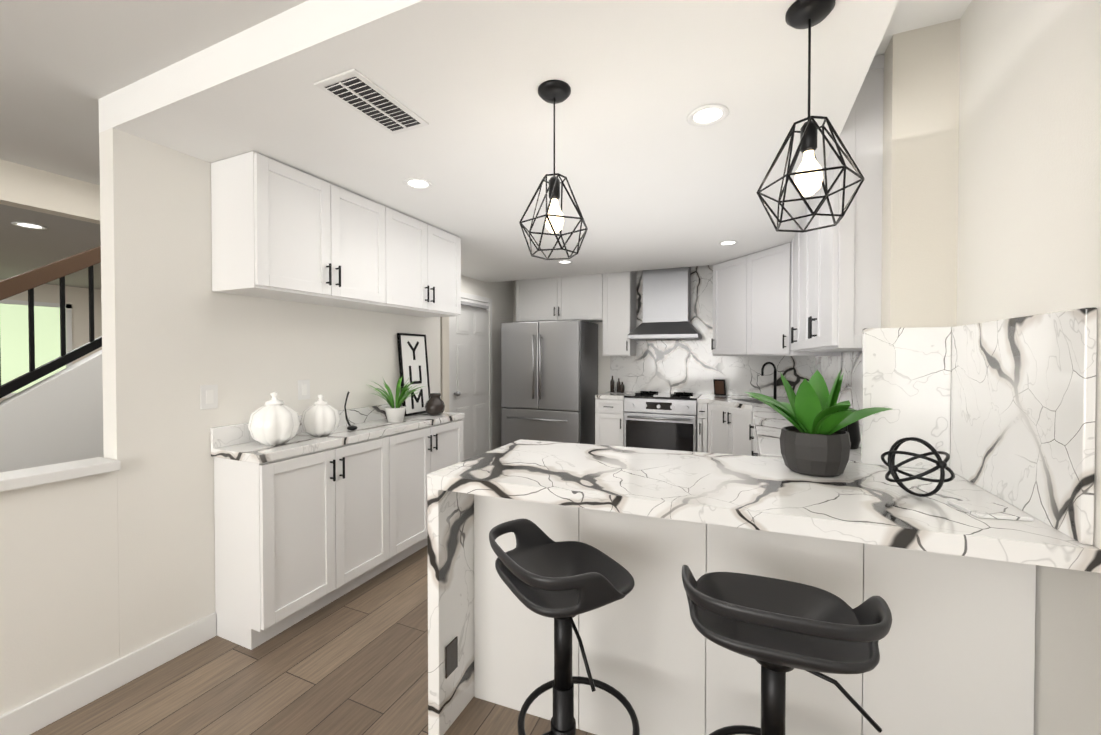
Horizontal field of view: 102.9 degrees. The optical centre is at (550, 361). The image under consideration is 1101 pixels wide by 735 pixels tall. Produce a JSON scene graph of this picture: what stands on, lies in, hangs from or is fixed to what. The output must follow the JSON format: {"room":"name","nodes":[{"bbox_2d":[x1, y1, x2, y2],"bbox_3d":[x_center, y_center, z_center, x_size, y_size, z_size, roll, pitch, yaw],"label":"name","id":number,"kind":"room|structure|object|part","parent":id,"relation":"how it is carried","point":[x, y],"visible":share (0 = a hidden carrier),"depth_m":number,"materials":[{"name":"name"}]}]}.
{"room":"kitchen","nodes":[
{"label":"kitchen","id":0,"kind":"room"},
{"bbox_2d":[0,159,99,223],"bbox_3d":[-3.525,-0.981,1.331,0.110,0.220,6.800,0,1,24],"label":"wall","id":1,"kind":"structure","parent":0,"point":[30,188],"depth_m":2.56,"materials":[{"name":"white paint"}]},
{"bbox_2d":[0,204,100,289],"bbox_3d":[-5.025,-0.940,2.703,3.740,0.100,8.100,0,1,24],"label":"ceiling","id":2,"kind":"structure","parent":0,"point":[23,250],"depth_m":3.29,"materials":[{"name":"white paint"}]},
{"bbox_2d":[11,222,47,229],"bbox_3d":[-3.393,-0.887,2.859,0.156,0.008,0.156,0,1,24],"label":"recessed light","id":3,"kind":"object","parent":2,"relation":"in","point":[30,225],"visible":0.98,"depth_m":2.86,"materials":[{"name":"white"}]},
{"bbox_2d":[0,279,101,401],"bbox_3d":[-6.782,-0.015,3.489,0.100,1.970,8.100,0,1,24],"label":"wall","id":4,"kind":"structure","parent":0,"point":[77,298],"depth_m":5.44,"materials":[{"name":"paint"}]},
{"bbox_2d":[0,299,71,397],"bbox_3d":[-6.156,-0.147,4.741,0.025,1.100,1.400,0,1,24],"label":"window","id":5,"kind":"structure","parent":4,"relation":"in","point":[14,338],"depth_m":5.05,"materials":[{"name":"green glass"}]},
{"bbox_2d":[0,0,307,184],"bbox_3d":[-1.427,-1.229,0.459,4.650,0.300,6.900,0,1,24],"label":"ceiling","id":6,"kind":"structure","parent":0,"point":[59,58],"depth_m":1.56,"materials":[{"name":"white paint"}]},
{"bbox_2d":[0,128,440,715],"bbox_3d":[-2.324,0.207,0.725,0.110,2.300,6.630,0,1,24],"label":"wall","id":7,"kind":"structure","parent":0,"point":[177,332],"depth_m":1.92,"materials":[{"name":"paint"}]},
{"bbox_2d":[0,457,120,491],"bbox_3d":[-2.744,0.450,-0.239,0.170,0.040,4.519,0,1,24],"label":"sill","id":8,"kind":"structure","parent":7,"relation":"on","point":[27,477],"depth_m":1.65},
{"bbox_2d":[0,612,215,734],"bbox_3d":[-2.620,1.311,-0.087,0.014,0.115,4.878,0,1,24],"label":"baseboard","id":9,"kind":"structure","parent":7,"relation":"attached to","point":[34,715],"depth_m":1.76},
{"bbox_2d":[200,384,217,409],"bbox_3d":[-1.645,0.169,2.117,0.008,0.116,0.075,0,1,24],"label":"switch plate","id":10,"kind":"object","parent":7,"relation":"attached to","point":[208,396],"visible":1,"depth_m":2.11,"materials":[{"name":"white plastic"}]},
{"bbox_2d":[211,151,394,310],"bbox_3d":[-1.316,-0.655,2.440,0.339,0.618,0.842,0,1,24],"label":"upper cabinet","id":11,"kind":"object","parent":7,"relation":"attached to","point":[281,231],"depth_m":2.18,"materials":[{"name":"white wood"}]},
{"bbox_2d":[298,380,309,399],"bbox_3d":[-1.445,0.162,2.572,0.008,0.116,0.075,0,1,24],"label":"electrical outlet plate","id":12,"kind":"object","parent":7,"relation":"attached to","point":[303,389],"visible":1,"depth_m":2.57,"materials":[{"name":"white plastic"}]},
{"bbox_2d":[210,403,401,446],"bbox_3d":[-1.316,0.359,2.851,0.020,0.100,1.600,0,1,24],"label":"backsplash","id":13,"kind":"structure","parent":7,"relation":"attached to","point":[237,433],"depth_m":2.27,"materials":[{"name":"white stone"}]},
{"bbox_2d":[377,210,460,317],"bbox_3d":[-1.023,-0.664,3.106,0.339,0.618,0.842,0,1,24],"label":"upper cabinet","id":14,"kind":"object","parent":7,"relation":"attached to","point":[427,257],"depth_m":3.06,"materials":[{"name":"white wood"}]},
{"bbox_2d":[30,545,595,734],"bbox_3d":[-1.036,1.396,1.556,4.790,0.100,9.160,0,1,24],"label":"floor","id":15,"kind":"structure","parent":0,"point":[354,661],"depth_m":1.81,"materials":[{"name":"brown wood"}]},
{"bbox_2d":[0,246,103,471],"bbox_3d":[-2.487,-0.182,2.743,0.100,3.024,2.540,0,1,24],"label":"stair rail","id":16,"kind":"object","parent":15,"relation":"on","point":[56,418],"visible":0.12,"depth_m":2.33,"materials":[{"name":"white paint"}]},
{"bbox_2d":[214,431,401,649],"bbox_3d":[-1.308,0.894,2.457,0.358,0.880,0.842,0,1,24],"label":"base cabinet","id":17,"kind":"object","parent":15,"relation":"on","point":[306,524],"depth_m":2.18,"materials":[{"name":"white wood"}]},
{"bbox_2d":[211,412,464,462],"bbox_3d":[-1.159,0.430,2.783,0.363,0.040,1.600,0,1,24],"label":"countertop","id":18,"kind":"structure","parent":17,"relation":"on","point":[240,452],"depth_m":2.35,"materials":[{"name":"white stone"}]},
{"bbox_2d":[248,391,299,444],"bbox_3d":[-1.410,0.283,2.242,0.230,0.266,0.230,0,1,24],"label":"jar","id":19,"kind":"object","parent":18,"relation":"on","point":[274,420],"visible":1,"depth_m":2.18,"materials":[{"name":"white ceramic"}]},
{"bbox_2d":[301,394,339,435],"bbox_3d":[-1.296,0.296,2.476,0.200,0.233,0.200,0,1,24],"label":"jar","id":20,"kind":"object","parent":18,"relation":"on","point":[320,417],"visible":1,"depth_m":2.42,"materials":[{"name":"white ceramic"}]},
{"bbox_2d":[344,392,357,430],"bbox_3d":[-1.239,0.301,2.713,0.216,0.218,0.170,0,1,24],"label":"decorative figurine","id":21,"kind":"object","parent":18,"relation":"on","point":[351,427],"visible":1,"depth_m":2.68,"materials":[{"name":"black metal"}]},
{"bbox_2d":[368,376,424,422],"bbox_3d":[-1.032,0.243,3.004,0.445,0.325,0.419,0,1,24],"label":"plant","id":22,"kind":"object","parent":18,"relation":"on","point":[395,413],"visible":1,"depth_m":2.96,"materials":[{"name":"green plant"}]},
{"bbox_2d":[397,333,429,415],"bbox_3d":[-1.041,0.091,3.366,0.074,0.615,0.300,0,1,24],"label":"sign","id":23,"kind":"object","parent":18,"relation":"on","point":[413,356],"visible":0.81,"depth_m":3.36,"materials":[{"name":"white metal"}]},
{"bbox_2d":[425,393,444,415],"bbox_3d":[-0.877,0.319,3.330,0.148,0.165,0.148,0,1,24],"label":"vase","id":24,"kind":"object","parent":18,"relation":"on","point":[434,405],"visible":1,"depth_m":3.28,"materials":[{"name":"black ceramic"}]},
{"bbox_2d":[398,415,464,559],"bbox_3d":[-1.014,0.885,3.123,0.358,0.880,0.842,0,1,24],"label":"base cabinet","id":25,"kind":"object","parent":15,"relation":"on","point":[422,451],"depth_m":2.98,"materials":[{"name":"white wood"}]},
{"bbox_2d":[467,443,618,728],"bbox_3d":[0.012,0.894,1.935,0.437,0.895,0.590,0,1,24],"label":"base cabinet","id":26,"kind":"object","parent":15,"relation":"on","point":[510,646],"depth_m":1.69,"materials":[{"name":"wood"}]},
{"bbox_2d":[445,636,457,678],"bbox_3d":[-0.364,1.088,1.617,0.006,0.115,0.070,0,1,24],"label":"outlet","id":27,"kind":"object","parent":26,"relation":"attached to","point":[451,656],"visible":1,"depth_m":1.61,"materials":[{"name":"grey plastic"}]},
{"bbox_2d":[501,320,597,445],"bbox_3d":[-0.008,0.403,5.526,1.020,1.780,0.802,0,1,24],"label":"fridge","id":28,"kind":"object","parent":15,"relation":"on","point":[549,380],"visible":0.85,"depth_m":5.21,"materials":[{"name":"silver metal"}]},
{"bbox_2d":[489,518,639,734],"bbox_3d":[0.042,0.924,1.246,0.435,0.851,0.420,0,1,-28],"label":"bar stool","id":29,"kind":"object","parent":15,"relation":"on","point":[542,573],"visible":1,"depth_m":1.22,"materials":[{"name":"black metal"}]},
{"bbox_3d":[0.025,0.582,1.232,0.353,0.172,0.411,0,1,-28],"label":"seat","id":30,"kind":"part","parent":29,"relation":"part of","materials":[{"name":"black plastic"}]},
{"bbox_2d":[595,391,633,446],"bbox_3d":[0.784,0.836,5.253,0.335,0.920,0.653,0,1,24],"label":"base cabinet","id":31,"kind":"object","parent":15,"relation":"on","point":[609,418],"visible":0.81,"depth_m":4.99,"materials":[{"name":"white wood"}]},
{"bbox_2d":[610,376,614,391],"bbox_3d":[0.770,0.273,5.456,0.051,0.200,0.051,0,1,12],"label":"bottle","id":32,"kind":"object","parent":31,"relation":"on","point":[612,383],"depth_m":5.44,"materials":[{"name":"black glass"}]},
{"bbox_2d":[617,378,624,392],"bbox_3d":[0.866,0.288,5.424,0.056,0.170,0.137,0,1,-21],"label":"bottle","id":33,"kind":"object","parent":31,"relation":"on","point":[620,387],"depth_m":5.38,"materials":[{"name":"black glass"}]},
{"bbox_2d":[579,451,718,734],"bbox_3d":[0.411,0.896,1.759,0.436,0.895,0.590,0,1,24],"label":"base cabinet","id":34,"kind":"object","parent":15,"relation":"on","point":[650,514],"depth_m":1.51,"materials":[{"name":"wood"}]},
{"bbox_2d":[624,391,701,451],"bbox_3d":[1.284,0.827,4.998,0.775,0.945,0.707,0,1,24],"label":"range","id":35,"kind":"object","parent":15,"relation":"on","point":[659,420],"visible":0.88,"depth_m":4.73,"materials":[{"name":"silver metal"}]},
{"bbox_2d":[697,362,789,455],"bbox_3d":[2.097,0.652,4.433,1.158,1.311,1.091,0,1,24],"label":"base cabinet","id":36,"kind":"object","parent":15,"relation":"on","point":[724,422],"visible":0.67,"depth_m":4.37,"materials":[{"name":"white wood"}]},
{"bbox_2d":[713,379,725,394],"bbox_3d":[1.927,0.287,4.996,0.130,0.180,0.047,1,1,44],"label":"framed picture","id":37,"kind":"object","parent":36,"relation":"on","point":[719,386],"visible":0.96,"depth_m":4.99,"materials":[{"name":"black wood"}]},
{"bbox_2d":[749,410,752,455],"bbox_3d":[1.889,0.882,3.316,0.638,0.880,1.123,0,1,24],"label":"base cabinet","id":38,"kind":"object","parent":15,"relation":"on","point":[750,437],"depth_m":3.45,"materials":[{"name":"white wood"}]},
{"bbox_2d":[753,430,760,455],"bbox_3d":[1.482,0.895,2.393,0.638,0.880,1.123,0,1,24],"label":"base cabinet","id":39,"kind":"object","parent":15,"relation":"on","point":[754,431],"depth_m":3.02,"materials":[{"name":"white wood"}]},
{"bbox_2d":[753,406,861,463],"bbox_3d":[1.683,0.429,2.850,0.643,0.040,2.132,0,1,24],"label":"countertop","id":40,"kind":"structure","parent":39,"relation":"on","point":[768,423],"depth_m":2.60,"materials":[{"name":"white stone"}]},
{"bbox_2d":[840,408,860,448],"bbox_3d":[1.419,0.312,2.142,0.170,0.210,0.232,0,1,24],"label":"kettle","id":41,"kind":"object","parent":40,"relation":"on","point":[853,429],"visible":0.12,"depth_m":2.09,"materials":[{"name":"black metal"}]},
{"bbox_2d":[682,565,891,734],"bbox_3d":[0.524,0.921,1.035,0.420,0.861,0.435,0,1,21],"label":"bar stool","id":42,"kind":"object","parent":15,"relation":"on","point":[776,629],"visible":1,"depth_m":1.00,"materials":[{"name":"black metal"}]},
{"bbox_3d":[0.517,0.575,1.012,0.411,0.172,0.353,0,1,21],"label":"seat","id":43,"kind":"part","parent":42,"relation":"part of","materials":[{"name":"black plastic"}]},
{"bbox_2d":[707,459,878,734],"bbox_3d":[0.810,0.899,1.584,0.435,0.895,0.590,0,1,24],"label":"base cabinet","id":44,"kind":"object","parent":15,"relation":"on","point":[772,520],"depth_m":1.34,"materials":[{"name":"wood"}]},
{"bbox_2d":[841,471,1078,734],"bbox_3d":[1.187,0.901,1.417,0.390,0.895,0.590,0,1,24],"label":"base cabinet","id":45,"kind":"object","parent":15,"relation":"on","point":[958,587],"depth_m":1.21,"materials":[{"name":"wood"}]},
{"bbox_2d":[744,370,890,476],"bbox_3d":[0.962,0.211,1.577,0.492,0.378,0.491,0,1,24],"label":"potted plant","id":46,"kind":"object","parent":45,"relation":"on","point":[815,440],"visible":1,"depth_m":1.55,"materials":[{"name":"plant"}]},
{"bbox_2d":[881,437,954,496],"bbox_3d":[1.102,0.315,1.322,0.165,0.176,0.175,0,1,24],"label":"orb","id":47,"kind":"object","parent":45,"relation":"on","point":[891,453],"visible":1,"depth_m":1.30,"materials":[{"name":"black metal"}]},
{"bbox_2d":[440,317,448,411],"bbox_3d":[-1.567,0.090,4.253,1.350,2.440,0.100,0,1,24],"label":"wall","id":48,"kind":"structure","parent":0,"point":[444,354],"depth_m":3.96,"materials":[{"name":"beige paint"}]},
{"bbox_2d":[461,275,512,449],"bbox_3d":[-1.067,0.078,5.115,0.110,2.440,2.420,0,1,24],"label":"wall","id":49,"kind":"structure","parent":0,"point":[500,294],"depth_m":5.78,"materials":[{"name":"paint"}]},
{"bbox_2d":[449,292,491,460],"bbox_3d":[-0.918,0.250,5.172,0.115,2.095,0.930,0,1,24],"label":"door","id":50,"kind":"structure","parent":49,"relation":"in","point":[470,361],"depth_m":5.21,"materials":[{"name":"white wood"}]},
{"bbox_2d":[99,0,898,282],"bbox_3d":[-0.095,-1.196,3.150,3.460,0.440,3.860,0,1,24],"label":"ceiling","id":51,"kind":"structure","parent":0,"point":[656,179],"depth_m":1.69,"materials":[{"name":"paint"}]},
{"bbox_2d":[314,69,428,133],"bbox_3d":[-0.647,-0.947,1.627,0.190,0.014,0.370,0,1,24],"label":"ceiling vent","id":52,"kind":"object","parent":51,"relation":"in","point":[359,92],"visible":1,"depth_m":1.59,"materials":[{"name":"white metal"}]},
{"bbox_2d":[403,178,432,189],"bbox_3d":[-0.714,-0.961,2.366,0.156,0.008,0.156,0,1,24],"label":"recessed light","id":53,"kind":"object","parent":51,"relation":"in","point":[419,183],"visible":1,"depth_m":2.36,"materials":[{"name":"white"}]},
{"bbox_2d":[519,80,587,259],"bbox_3d":[0.013,-0.665,1.542,0.241,0.577,0.249,0,1,24],"label":"pendant light","id":54,"kind":"object","parent":51,"relation":"hanging from","point":[553,92],"visible":1,"depth_m":1.52,"materials":[{"name":"black metal"}]},
{"bbox_2d":[557,260,572,263],"bbox_3d":[0.143,-0.987,4.338,0.156,0.008,0.156,0,1,24],"label":"recessed light","id":55,"kind":"object","parent":51,"relation":"in","point":[564,262],"visible":0.98,"depth_m":4.34,"materials":[{"name":"white"}]},
{"bbox_2d":[687,104,728,126],"bbox_3d":[0.608,-0.951,1.697,0.156,0.008,0.156,0,1,24],"label":"recessed light","id":56,"kind":"object","parent":51,"relation":"in","point":[707,115],"visible":1,"depth_m":1.69,"materials":[{"name":"white"}]},
{"bbox_2d":[718,240,737,245],"bbox_3d":[1.460,-0.977,3.605,0.156,0.008,0.156,0,1,24],"label":"recessed light","id":57,"kind":"object","parent":51,"relation":"in","point":[728,242],"visible":1,"depth_m":3.60,"materials":[{"name":"white"}]},
{"bbox_2d":[757,0,864,232],"bbox_3d":[0.696,-0.660,1.181,0.254,0.577,0.224,0,1,24],"label":"pendant light","id":58,"kind":"object","parent":51,"relation":"hanging from","point":[806,14],"visible":1,"depth_m":1.16,"materials":[{"name":"black metal"}]},
{"bbox_2d":[513,280,778,396],"bbox_3d":[1.186,0.073,5.505,3.920,2.440,0.110,0,1,24],"label":"wall","id":59,"kind":"structure","parent":0,"point":[603,374],"depth_m":5.68,"materials":[{"name":"paint"}]},
{"bbox_2d":[516,274,602,321],"bbox_3d":[0.149,-0.834,5.672,1.178,0.628,0.393,0,1,24],"label":"upper cabinet","id":60,"kind":"object","parent":59,"relation":"attached to","point":[571,298],"visible":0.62,"depth_m":5.51,"materials":[{"name":"white wood"}]},
{"bbox_2d":[603,271,636,355],"bbox_3d":[0.846,-0.610,5.374,0.335,1.068,0.383,0,1,24],"label":"upper cabinet","id":61,"kind":"object","parent":59,"relation":"attached to","point":[619,304],"visible":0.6,"depth_m":5.24,"materials":[{"name":"white wood"}]},
{"bbox_2d":[628,267,701,339],"bbox_3d":[1.331,-0.701,5.084,0.770,0.878,0.476,0,1,24],"label":"range hood","id":62,"kind":"object","parent":59,"relation":"attached to","point":[666,303],"visible":0.94,"depth_m":5.02,"materials":[{"name":"silver metal"}]},
{"bbox_2d":[610,265,813,396],"bbox_3d":[1.808,-0.382,5.152,2.278,1.517,0.020,0,1,24],"label":"backsplash","id":63,"kind":"structure","parent":59,"relation":"attached to","point":[687,366],"depth_m":5.17,"materials":[{"name":"stone"}]},
{"bbox_2d":[881,19,959,327],"bbox_3d":[1.429,0.044,1.715,0.200,2.600,0.120,0,1,24],"label":"wall","id":64,"kind":"structure","parent":0,"point":[920,168],"depth_m":1.65,"materials":[{"name":"paint"}]},
{"bbox_2d":[875,0,971,55],"bbox_3d":[1.552,-1.330,2.024,0.460,0.140,3.130,0,1,24],"label":"ceiling","id":65,"kind":"structure","parent":0,"point":[908,15],"depth_m":1.58,"materials":[{"name":"paint"}]},
{"bbox_2d":[852,0,1100,734],"bbox_3d":[1.083,0.060,0.545,0.110,2.600,9.050,0,1,24],"label":"wall","id":66,"kind":"structure","parent":0,"point":[1029,206],"depth_m":1.15,"materials":[{"name":"paint"}]},
{"bbox_2d":[711,242,840,355],"bbox_3d":[2.111,-0.524,4.263,1.008,0.928,1.398,0,1,24],"label":"upper cabinet","id":67,"kind":"object","parent":66,"relation":"attached to","point":[751,304],"visible":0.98,"depth_m":3.66,"materials":[{"name":"white wood"}]},
{"bbox_2d":[790,206,805,351],"bbox_3d":[1.925,-0.673,3.043,0.367,1.198,0.979,0,1,24],"label":"upper cabinet","id":68,"kind":"object","parent":66,"relation":"attached to","point":[798,243],"depth_m":3.11,"materials":[{"name":"white wood"}]},
{"bbox_2d":[814,356,840,403],"bbox_3d":[2.555,0.168,4.051,0.018,0.447,1.350,0,1,24],"label":"backsplash","id":69,"kind":"structure","parent":66,"relation":"attached to","point":[829,367],"depth_m":3.89,"materials":[{"name":"stone"}]},
{"bbox_2d":[802,54,883,351],"bbox_3d":[1.572,-0.662,2.244,0.367,1.198,0.996,0,1,24],"label":"upper cabinet","id":70,"kind":"object","parent":66,"relation":"attached to","point":[836,278],"depth_m":1.84,"materials":[{"name":"white wood"}]},
{"bbox_2d":[841,351,861,424],"bbox_3d":[1.910,0.173,2.588,0.018,0.477,1.843,0,1,24],"label":"backsplash","id":71,"kind":"structure","parent":66,"relation":"attached to","point":[851,370],"depth_m":3.07,"materials":[{"name":"stone"}]}
]}

